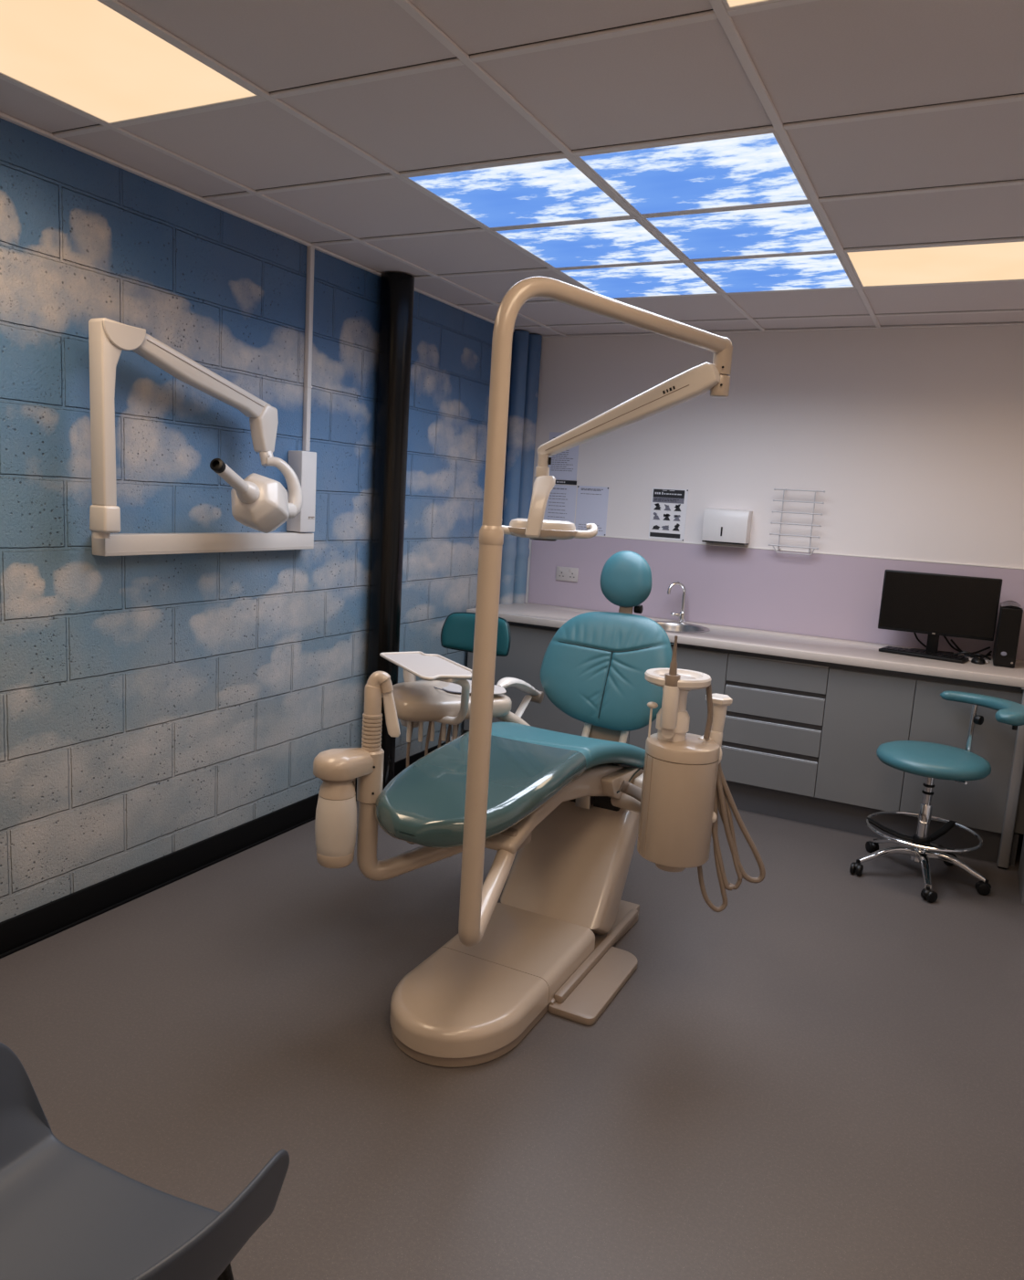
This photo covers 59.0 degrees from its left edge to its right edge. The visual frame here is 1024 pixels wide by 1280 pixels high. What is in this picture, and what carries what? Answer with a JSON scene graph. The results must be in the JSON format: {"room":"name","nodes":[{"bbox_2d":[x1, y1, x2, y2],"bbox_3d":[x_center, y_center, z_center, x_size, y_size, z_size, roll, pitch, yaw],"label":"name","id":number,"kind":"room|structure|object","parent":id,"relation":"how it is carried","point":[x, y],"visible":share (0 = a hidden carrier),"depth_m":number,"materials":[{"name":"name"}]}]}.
{"room":"dental clinic","nodes":[
{"label":"dental clinic","id":0,"kind":"room"},
{"bbox_2d":[0,117,514,922],"bbox_3d":[-1.429,-0.297,3.156,0.100,2.568,6.210,8,10,26],"label":"wall","id":1,"kind":"structure","parent":0,"point":[152,707],"depth_m":3.39,"materials":[{"name":"blue paint"}]},
{"bbox_2d":[88,317,314,556],"bbox_3d":[-1.018,-0.694,3.368,0.345,0.754,1.154,8,10,26],"label":"dental x-ray machine","id":2,"kind":"object","parent":1,"relation":"attached to","point":[261,503],"visible":1,"depth_m":3.18,"materials":[{"name":"white plastic"}]},
{"bbox_2d":[0,742,445,958],"bbox_3d":[-1.607,0.959,3.010,0.022,0.115,5.510,8,10,26],"label":"baseboard","id":3,"kind":"structure","parent":1,"relation":"attached to","point":[23,930],"depth_m":3.44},
{"bbox_2d":[286,450,316,532],"bbox_3d":[-0.907,-0.640,3.908,0.078,0.342,0.098,8,10,26],"label":"control box","id":4,"kind":"object","parent":1,"relation":"attached to","point":[304,463],"visible":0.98,"depth_m":3.88,"materials":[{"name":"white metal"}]},
{"bbox_2d":[302,245,314,451],"bbox_3d":[-0.871,-1.240,3.876,0.024,0.848,0.030,8,10,26],"label":"conduit","id":5,"kind":"object","parent":1,"relation":"attached to","point":[310,250],"visible":0.96,"depth_m":3.87,"materials":[{"name":"white metal"}]},
{"bbox_2d":[0,112,1023,337],"bbox_3d":[0.300,-1.327,2.137,3.620,0.010,6.210,8,10,26],"label":"trim","id":6,"kind":"structure","parent":1,"relation":"attached to","point":[3,116],"depth_m":3.66,"materials":[{"name":"white metal"}]},
{"bbox_2d":[499,330,529,604],"bbox_3d":[0.007,-1.050,5.621,0.106,1.660,0.106,0,9,-18],"label":"pipe","id":7,"kind":"object","parent":1,"relation":"attached to","point":[517,398],"visible":0.94,"depth_m":5.57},
{"bbox_2d":[52,9,1023,335],"bbox_3d":[0.298,-1.333,2.128,3.578,0.002,6.168,8,10,26],"label":"trim","id":8,"kind":"structure","parent":1,"relation":"attached to","point":[709,9],"depth_m":2.61,"materials":[{"name":"white metal"}]},
{"bbox_2d":[0,800,1023,1279],"bbox_3d":[0.145,1.247,2.541,3.820,0.100,6.410,8,10,26],"label":"floor","id":9,"kind":"structure","parent":0,"point":[818,1075],"depth_m":2.49,"materials":[{"name":"plastic"}]},
{"bbox_2d":[0,1042,289,1279],"bbox_3d":[-0.704,0.945,1.230,0.597,0.797,0.602,8,10,26],"label":"chair","id":10,"kind":"object","parent":9,"relation":"on","point":[66,1214],"visible":1,"depth_m":1.38,"materials":[{"name":"black plastic"}]},
{"bbox_2d":[367,272,414,789],"bbox_3d":[-0.613,-0.449,4.460,0.156,2.560,0.156,8,10,26],"label":"column","id":11,"kind":"structure","parent":9,"relation":"on","point":[397,289],"depth_m":4.35,"materials":[{"name":"black paint"}]},
{"bbox_2d":[440,611,511,741],"bbox_3d":[-0.271,0.362,4.590,0.546,0.961,0.555,8,10,26],"label":"stool","id":12,"kind":"object","parent":9,"relation":"on","point":[457,633],"visible":0.27,"depth_m":4.73,"materials":[{"name":"teal leather"}]},
{"bbox_2d":[374,550,673,1067],"bbox_3d":[0.133,0.406,3.115,0.718,1.380,1.579,6,9,18],"label":"dental chair","id":13,"kind":"object","parent":9,"relation":"on","point":[550,938],"visible":0.94,"depth_m":3.03,"materials":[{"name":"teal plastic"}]},
{"bbox_2d":[313,671,462,881],"bbox_3d":[-0.274,0.413,2.695,0.630,0.640,0.137,0,10,-20],"label":"support arm","id":14,"kind":"object","parent":13,"relation":"attached to","point":[365,763],"visible":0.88,"depth_m":2.64,"materials":[{"name":"beige plastic"}]},
{"bbox_2d":[314,781,356,868],"bbox_3d":[-0.508,0.523,2.616,0.120,0.255,0.120,8,10,26],"label":"water bottle","id":15,"kind":"object","parent":14,"relation":"attached to","point":[336,811],"visible":0.94,"depth_m":2.57,"materials":[{"name":"beige plastic"}]},
{"bbox_2d":[316,850,354,868],"bbox_3d":[-0.514,0.628,2.632,0.108,0.043,0.108,8,10,26],"label":"cup","id":16,"kind":"object","parent":15,"relation":"on","point":[329,859],"depth_m":2.58,"materials":[{"name":"beige plastic"}]},
{"bbox_2d":[321,778,354,783],"bbox_3d":[-0.500,0.391,2.595,0.096,0.011,0.096,8,10,26],"label":"socket","id":17,"kind":"object","parent":14,"relation":"attached to","point":[330,781],"depth_m":2.55,"materials":[{"name":"beige plastic"}]},
{"bbox_2d":[381,669,530,857],"bbox_3d":[-0.161,0.435,3.477,0.674,0.689,0.511,-3,11,-37],"label":"instrument","id":18,"kind":"object","parent":13,"relation":"attached to","point":[417,702],"visible":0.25,"depth_m":3.33,"materials":[{"name":"beige plastic"}]},
{"bbox_2d":[379,650,472,724],"bbox_3d":[-0.295,0.194,3.238,0.238,0.228,0.470,-1,10,-27],"label":"tray","id":19,"kind":"object","parent":18,"relation":"attached to","point":[426,666],"visible":0.94,"depth_m":3.19,"materials":[{"name":"plastic"}]},
{"bbox_2d":[399,722,645,836],"bbox_3d":[0.065,0.442,3.090,0.505,0.233,1.355,8,10,26],"label":"seat cushion","id":20,"kind":"object","parent":13,"relation":"on","point":[533,771],"depth_m":2.80,"materials":[{"name":"teal leather"}]},
{"bbox_2d":[458,276,733,946],"bbox_3d":[0.061,-0.090,2.587,0.826,1.625,0.617,-4,12,-39],"label":"light","id":21,"kind":"object","parent":13,"relation":"attached to","point":[478,901],"visible":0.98,"depth_m":2.19,"materials":[{"name":"beige plastic"}]},
{"bbox_2d":[610,635,765,912],"bbox_3d":[0.490,0.345,2.993,0.376,0.831,0.801,1,9,-16],"label":"dental cuspidor unit","id":22,"kind":"object","parent":13,"relation":"attached to","point":[679,795],"visible":1,"depth_m":2.65,"materials":[{"name":"beige plastic"}]},
{"bbox_2d":[655,863,685,871],"bbox_3d":[0.482,0.668,2.748,0.092,0.042,0.092,8,10,26],"label":"outlet","id":23,"kind":"object","parent":22,"relation":"attached to","point":[666,868],"depth_m":2.71,"materials":[{"name":"beige plastic"}]},
{"bbox_2d":[644,668,712,691],"bbox_3d":[0.490,0.123,2.683,0.196,0.045,0.196,8,10,26],"label":"bowl","id":24,"kind":"object","parent":22,"relation":"on","point":[685,679],"depth_m":2.62,"materials":[{"name":"beige plastic"}]},
{"bbox_2d":[463,621,629,744],"bbox_3d":[0.331,0.234,5.475,1.050,0.702,0.610,8,10,26],"label":"base cabinet","id":25,"kind":"object","parent":9,"relation":"on","point":[529,644],"visible":0.22,"depth_m":5.24,"materials":[{"name":"grey laminate"}]},
{"bbox_2d":[466,602,1023,687],"bbox_3d":[1.473,0.023,4.840,3.590,0.040,0.653,8,10,26],"label":"countertop","id":26,"kind":"structure","parent":25,"relation":"on","point":[779,644],"depth_m":4.64,"materials":[{"name":"laminate"}]},
{"bbox_2d":[667,581,686,622],"bbox_3d":[0.968,-0.225,5.324,0.143,0.240,0.056,1,9,-13],"label":"tap","id":27,"kind":"object","parent":26,"relation":"on","point":[682,614],"visible":1,"depth_m":5.33,"materials":[{"name":"silver metal"}]},
{"bbox_2d":[654,620,710,632],"bbox_3d":[0.892,-0.004,5.123,0.434,0.150,0.434,8,10,26],"label":"sink","id":28,"kind":"object","parent":26,"relation":"in","point":[668,626],"visible":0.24,"depth_m":5.26,"materials":[{"name":"metal"}]},
{"bbox_2d":[879,645,969,663],"bbox_3d":[2.075,0.072,4.569,0.400,0.020,0.130,10,11,37],"label":"keyboard","id":29,"kind":"object","parent":26,"relation":"on","point":[887,649],"visible":1,"depth_m":4.53,"materials":[{"name":"black plastic"}]},
{"bbox_2d":[878,569,1002,654],"bbox_3d":[2.191,-0.135,4.663,0.542,0.413,0.132,8,10,26],"label":"monitor","id":30,"kind":"object","parent":26,"relation":"on","point":[933,604],"visible":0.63,"depth_m":4.60,"materials":[{"name":"black plastic"}]},
{"bbox_2d":[913,632,992,660],"bbox_3d":[2.268,0.025,4.674,0.378,0.105,0.150,8,10,26],"label":"cables","id":31,"kind":"object","parent":26,"relation":"on","point":[968,654],"visible":0.85,"depth_m":4.63,"materials":[{"name":"black plastic"}]},
{"bbox_2d":[971,656,986,664],"bbox_3d":[2.295,0.096,4.453,0.065,0.033,0.102,8,10,26],"label":"mouse","id":32,"kind":"object","parent":26,"relation":"on","point":[979,660],"visible":1,"depth_m":4.42,"materials":[{"name":"black plastic"}]},
{"bbox_2d":[992,604,1023,667],"bbox_3d":[2.455,-0.028,4.489,0.092,0.283,0.324,8,10,26],"label":"computer tower","id":33,"kind":"object","parent":26,"relation":"on","point":[1010,618],"visible":0.97,"depth_m":4.35,"materials":[{"name":"black plastic"}]},
{"bbox_2d":[1000,600,1022,608],"bbox_3d":[2.457,-0.178,4.454,0.090,0.020,0.270,8,10,26],"label":"plastic bag","id":34,"kind":"object","parent":33,"relation":"on","point":[1007,603],"visible":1,"depth_m":4.44,"materials":[{"name":"plastic"}]},
{"bbox_2d":[467,730,1019,866],"bbox_3d":[1.048,0.802,4.903,2.970,0.154,0.015,8,10,26],"label":"plinth","id":35,"kind":"object","parent":9,"relation":"on","point":[842,816],"visible":0.36,"depth_m":4.58,"materials":[{"name":"grey laminate"}]},
{"bbox_2d":[720,650,830,797],"bbox_3d":[1.465,0.391,4.912,0.503,0.702,0.610,8,10,26],"label":"base cabinet","id":36,"kind":"object","parent":9,"relation":"on","point":[772,731],"visible":0.73,"depth_m":4.64,"materials":[{"name":"grey laminate"}]},
{"bbox_2d":[849,691,1023,902],"bbox_3d":[1.874,0.655,3.975,0.617,0.829,0.582,8,10,26],"label":"stool","id":37,"kind":"object","parent":9,"relation":"on","point":[931,760],"visible":1,"depth_m":3.96,"materials":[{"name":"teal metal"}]},
{"bbox_2d":[997,687,1023,869],"bbox_3d":[2.313,0.638,4.156,0.067,0.860,0.066,8,10,26],"label":"support","id":38,"kind":"object","parent":9,"relation":"on","point":[1018,762],"visible":0.98,"depth_m":4.15,"materials":[{"name":"metal"}]},
{"bbox_2d":[1014,769,1023,834],"bbox_3d":[2.756,0.565,4.299,0.678,0.702,0.558,8,10,26],"label":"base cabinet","id":39,"kind":"object","parent":9,"relation":"on","point":[1020,819],"visible":0.02,"depth_m":4.21,"materials":[{"name":"grey laminate"}]},
{"bbox_2d":[1017,836,1023,904],"bbox_3d":[2.518,0.711,3.783,0.590,0.855,0.398,8,10,26],"label":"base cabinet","id":40,"kind":"object","parent":9,"relation":"on","point":[1021,874],"visible":1,"depth_m":3.98,"materials":[{"name":"grey laminate"}]},
{"bbox_2d":[0,0,1023,335],"bbox_3d":[0.304,-1.380,2.129,3.820,0.092,6.410,8,10,26],"label":"ceiling","id":41,"kind":"structure","parent":0,"point":[821,58],"depth_m":2.38,"materials":[{"name":"tile"}]},
{"bbox_2d":[0,0,261,125],"bbox_3d":[-1.177,-1.395,1.978,0.574,0.007,1.174,8,10,26],"label":"recessed light","id":42,"kind":"object","parent":41,"relation":"in","point":[89,57],"visible":1,"depth_m":2.24,"materials":[{"name":"white plastic"}]},
{"bbox_2d":[0,0,1023,335],"bbox_3d":[0.301,-1.330,2.137,3.620,0.008,6.210,8,10,26],"label":"ceiling grid","id":43,"kind":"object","parent":41,"relation":"attached to","point":[720,12],"depth_m":2.59,"materials":[{"name":"white metal"}]},
{"bbox_2d":[404,156,633,229],"bbox_3d":[0.038,-1.488,3.038,0.574,0.007,0.574,8,10,26],"label":"light panel","id":44,"kind":"object","parent":41,"relation":"attached to","point":[557,190],"visible":1,"depth_m":3.01,"materials":[{"name":"blue plastic"}]},
{"bbox_2d":[493,218,681,268],"bbox_3d":[0.311,-1.555,3.568,0.574,0.007,0.574,8,10,26],"label":"light panel","id":45,"kind":"object","parent":41,"relation":"attached to","point":[623,241],"visible":1,"depth_m":3.55,"materials":[{"name":"blue plastic"}]},
{"bbox_2d":[557,262,719,298],"bbox_3d":[0.583,-1.622,4.099,0.574,0.007,0.574,8,10,26],"label":"light panel","id":46,"kind":"object","parent":41,"relation":"attached to","point":[666,279],"visible":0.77,"depth_m":4.08,"materials":[{"name":"blue plastic"}]},
{"bbox_2d":[576,130,810,215],"bbox_3d":[0.571,-1.414,2.773,0.574,0.007,0.574,8,10,26],"label":"light panel","id":47,"kind":"object","parent":41,"relation":"attached to","point":[756,169],"visible":1,"depth_m":2.74,"materials":[{"name":"blue plastic"}]},
{"bbox_2d":[642,202,836,260],"bbox_3d":[0.844,-1.481,3.304,0.574,0.007,0.574,8,10,26],"label":"light panel","id":48,"kind":"object","parent":41,"relation":"attached to","point":[791,228],"visible":1,"depth_m":3.28,"materials":[{"name":"blue plastic"}]},
{"bbox_2d":[722,0,781,10],"bbox_3d":[0.423,-1.173,1.183,0.574,0.007,1.174,8,10,26],"label":"recessed light","id":49,"kind":"object","parent":41,"relation":"in","point":[729,5],"visible":1,"depth_m":1.80,"materials":[{"name":"white plastic"}]},
{"bbox_2d":[727,0,764,6],"bbox_3d":[0.423,-1.175,1.183,0.558,0.005,1.158,8,10,26],"label":"diffuser","id":50,"kind":"object","parent":49,"relation":"attached to","point":[730,3],"depth_m":1.80,"materials":[{"name":"white plastic"}]},
{"bbox_2d":[691,251,855,293],"bbox_3d":[1.117,-1.548,3.834,0.574,0.007,0.574,8,10,26],"label":"light panel","id":51,"kind":"object","parent":41,"relation":"attached to","point":[826,270],"visible":1,"depth_m":3.81,"materials":[{"name":"blue plastic"}]},
{"bbox_2d":[845,241,1023,287],"bbox_3d":[1.917,-1.437,3.436,1.174,0.007,0.574,8,10,26],"label":"recessed light","id":52,"kind":"object","parent":41,"relation":"in","point":[1001,261],"visible":1,"depth_m":3.54,"materials":[{"name":"white plastic"}]},
{"bbox_2d":[525,325,1023,660],"bbox_3d":[1.659,-0.419,5.123,3.820,2.568,0.100,8,10,26],"label":"wall","id":53,"kind":"structure","parent":0,"point":[913,438],"depth_m":4.95,"materials":[{"name":"white paint"}]},
{"bbox_2d":[513,334,542,603],"bbox_3d":[0.082,-1.061,5.723,0.121,1.660,0.121,0,9,-18],"label":"pipe","id":54,"kind":"object","parent":53,"relation":"attached to","point":[535,340],"visible":0.6,"depth_m":5.66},
{"bbox_2d":[544,484,577,523],"bbox_3d":[0.302,-0.826,5.710,0.210,0.297,0.002,8,10,26],"label":"notice","id":55,"kind":"object","parent":53,"relation":"attached to","point":[561,501],"visible":0.71,"depth_m":5.70,"materials":[{"name":"paper"}]},
{"bbox_2d":[547,487,566,521],"bbox_3d":[0.301,-0.834,5.708,0.159,0.242,0.001,8,10,26],"label":"print","id":56,"kind":"object","parent":55,"relation":"attached to","point":[557,501],"depth_m":5.71,"materials":[{"name":"grey paper"}]},
{"bbox_2d":[548,431,578,480],"bbox_3d":[0.319,-1.149,5.660,0.205,0.290,0.002,8,10,26],"label":"notice","id":57,"kind":"object","parent":53,"relation":"attached to","point":[564,465],"visible":0.58,"depth_m":5.66,"materials":[{"name":"paper"}]},
{"bbox_2d":[551,437,573,471],"bbox_3d":[0.318,-1.160,5.658,0.152,0.204,0.001,8,10,26],"label":"print","id":58,"kind":"object","parent":57,"relation":"attached to","point":[562,461],"depth_m":5.66,"materials":[{"name":"grey paper"}]},
{"bbox_2d":[556,480,577,484],"bbox_3d":[0.311,-0.991,5.685,0.208,0.024,0.002,8,10,26],"label":"notice","id":59,"kind":"object","parent":53,"relation":"attached to","point":[567,482],"visible":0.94,"depth_m":5.67,"materials":[{"name":"black paper"}]},
{"bbox_2d":[575,485,608,535],"bbox_3d":[0.494,-0.802,5.613,0.208,0.297,0.004,8,10,26],"label":"notice","id":60,"kind":"object","parent":53,"relation":"attached to","point":[592,501],"visible":0.86,"depth_m":5.61,"materials":[{"name":"paper"}]},
{"bbox_2d":[577,488,603,531],"bbox_3d":[0.495,-0.808,5.612,0.164,0.255,0.001,8,10,26],"label":"print","id":61,"kind":"object","parent":60,"relation":"attached to","point":[590,500],"depth_m":5.61,"materials":[{"name":"grey paper"}]},
{"bbox_2d":[648,487,688,541],"bbox_3d":[0.930,-0.749,5.395,0.220,0.302,0.004,8,10,26],"label":"poster","id":62,"kind":"object","parent":53,"relation":"attached to","point":[668,506],"visible":1,"depth_m":5.39,"materials":[{"name":"white paper"}]},
{"bbox_2d":[651,524,660,529],"bbox_3d":[0.866,-0.677,5.437,0.053,0.026,0.001,8,10,26],"label":"picture","id":63,"kind":"object","parent":62,"relation":"on","point":[654,527],"depth_m":5.44,"materials":[{"name":"black paper"}]},
{"bbox_2d":[652,512,660,519],"bbox_3d":[0.867,-0.743,5.428,0.046,0.043,0.001,8,10,26],"label":"picture","id":64,"kind":"object","parent":62,"relation":"attached to","point":[655,515],"depth_m":5.43,"materials":[{"name":"grey paper"}]},
{"bbox_2d":[654,503,660,510],"bbox_3d":[0.871,-0.799,5.419,0.048,0.041,0.001,8,10,26],"label":"picture","id":65,"kind":"object","parent":62,"relation":"on","point":[657,506],"depth_m":5.42,"materials":[{"name":"black paper"}]},
{"bbox_2d":[661,524,669,530],"bbox_3d":[0.917,-0.672,5.412,0.052,0.030,0.001,8,10,26],"label":"picture","id":66,"kind":"object","parent":62,"relation":"on","point":[664,527],"depth_m":5.41,"materials":[{"name":"grey paper"}]},
{"bbox_2d":[662,514,670,520],"bbox_3d":[0.923,-0.734,5.401,0.046,0.040,0.001,8,10,26],"label":"picture","id":67,"kind":"object","parent":62,"relation":"on","point":[666,517],"depth_m":5.40,"materials":[{"name":"black paper"}]},
{"bbox_2d":[654,498,679,501],"bbox_3d":[0.919,-0.833,5.390,0.152,0.013,0.001,8,10,26],"label":"print","id":68,"kind":"object","parent":62,"relation":"attached to","point":[655,499],"depth_m":5.39,"materials":[{"name":"black paper"}]},
{"bbox_2d":[663,503,671,510],"bbox_3d":[0.926,-0.789,5.392,0.046,0.037,0.001,8,10,26],"label":"picture","id":69,"kind":"object","parent":62,"relation":"on","point":[666,507],"depth_m":5.39,"materials":[{"name":"grey paper"}]},
{"bbox_2d":[672,523,680,531],"bbox_3d":[0.976,-0.671,5.381,0.046,0.045,0.001,8,10,26],"label":"picture","id":70,"kind":"object","parent":62,"relation":"on","point":[676,526],"depth_m":5.38,"materials":[{"name":"black paper"}]},
{"bbox_2d":[673,514,681,521],"bbox_3d":[0.979,-0.724,5.373,0.046,0.037,0.001,8,10,26],"label":"picture","id":71,"kind":"object","parent":62,"relation":"on","point":[676,518],"depth_m":5.37,"materials":[{"name":"grey paper"}]},
{"bbox_2d":[673,503,681,511],"bbox_3d":[0.982,-0.785,5.364,0.047,0.043,0.001,8,10,26],"label":"picture","id":72,"kind":"object","parent":62,"relation":"on","point":[676,507],"depth_m":5.36,"materials":[{"name":"black paper"}]},
{"bbox_2d":[629,641,729,749],"bbox_3d":[1.020,0.329,5.133,0.500,0.702,0.610,8,10,26],"label":"base cabinet","id":73,"kind":"object","parent":53,"relation":"attached to","point":[710,661],"visible":0.27,"depth_m":4.80,"materials":[{"name":"grey laminate"}]},
{"bbox_2d":[702,507,753,545],"bbox_3d":[1.234,-0.653,5.198,0.255,0.195,0.101,8,10,26],"label":"paper towel dispenser","id":74,"kind":"object","parent":53,"relation":"attached to","point":[719,525],"visible":1,"depth_m":5.15,"materials":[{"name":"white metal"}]},
{"bbox_2d":[702,540,748,545],"bbox_3d":[1.227,-0.561,5.211,0.247,0.008,0.086,8,10,26],"label":"outlet","id":75,"kind":"object","parent":74,"relation":"attached to","point":[741,542],"depth_m":5.15,"materials":[{"name":"black plastic"}]},
{"bbox_2d":[527,535,1023,660],"bbox_3d":[1.676,-0.255,5.074,3.504,0.460,0.006,8,10,26],"label":"backsplash","id":76,"kind":"structure","parent":53,"relation":"attached to","point":[816,594],"depth_m":5.20,"materials":[{"name":"purple paint"}]},
{"bbox_2d":[556,566,578,582],"bbox_3d":[0.348,-0.416,5.726,0.150,0.088,0.014,8,10,26],"label":"double socket","id":77,"kind":"object","parent":76,"relation":"attached to","point":[563,573],"visible":1,"depth_m":5.72,"materials":[{"name":"white plastic"}]},
{"bbox_2d":[768,488,825,555],"bbox_3d":[1.585,-0.658,5.036,0.274,0.360,0.068,8,10,26],"label":"wire rack","id":78,"kind":"object","parent":53,"relation":"attached to","point":[784,489],"visible":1,"depth_m":5.01,"materials":[{"name":"white metal"}]},
{"bbox_2d":[596,535,1023,569],"bbox_3d":[1.690,-0.485,5.037,3.505,0.007,0.009,8,10,26],"label":"trim","id":79,"kind":"structure","parent":53,"relation":"attached to","point":[596,535],"depth_m":5.02,"materials":[{"name":"white plastic"}]},
{"bbox_2d":[814,662,917,810],"bbox_3d":[1.866,0.447,4.712,0.399,0.702,0.610,8,10,26],"label":"base cabinet","id":80,"kind":"object","parent":53,"relation":"attached to","point":[866,708],"visible":0.69,"depth_m":4.45,"materials":[{"name":"grey laminate"}]},
{"bbox_2d":[900,673,1023,833],"bbox_3d":[2.243,0.499,4.525,0.448,0.702,0.610,8,10,26],"label":"base cabinet","id":81,"kind":"object","parent":53,"relation":"attached to","point":[980,804],"visible":0.64,"depth_m":4.25,"materials":[{"name":"grey laminate"}]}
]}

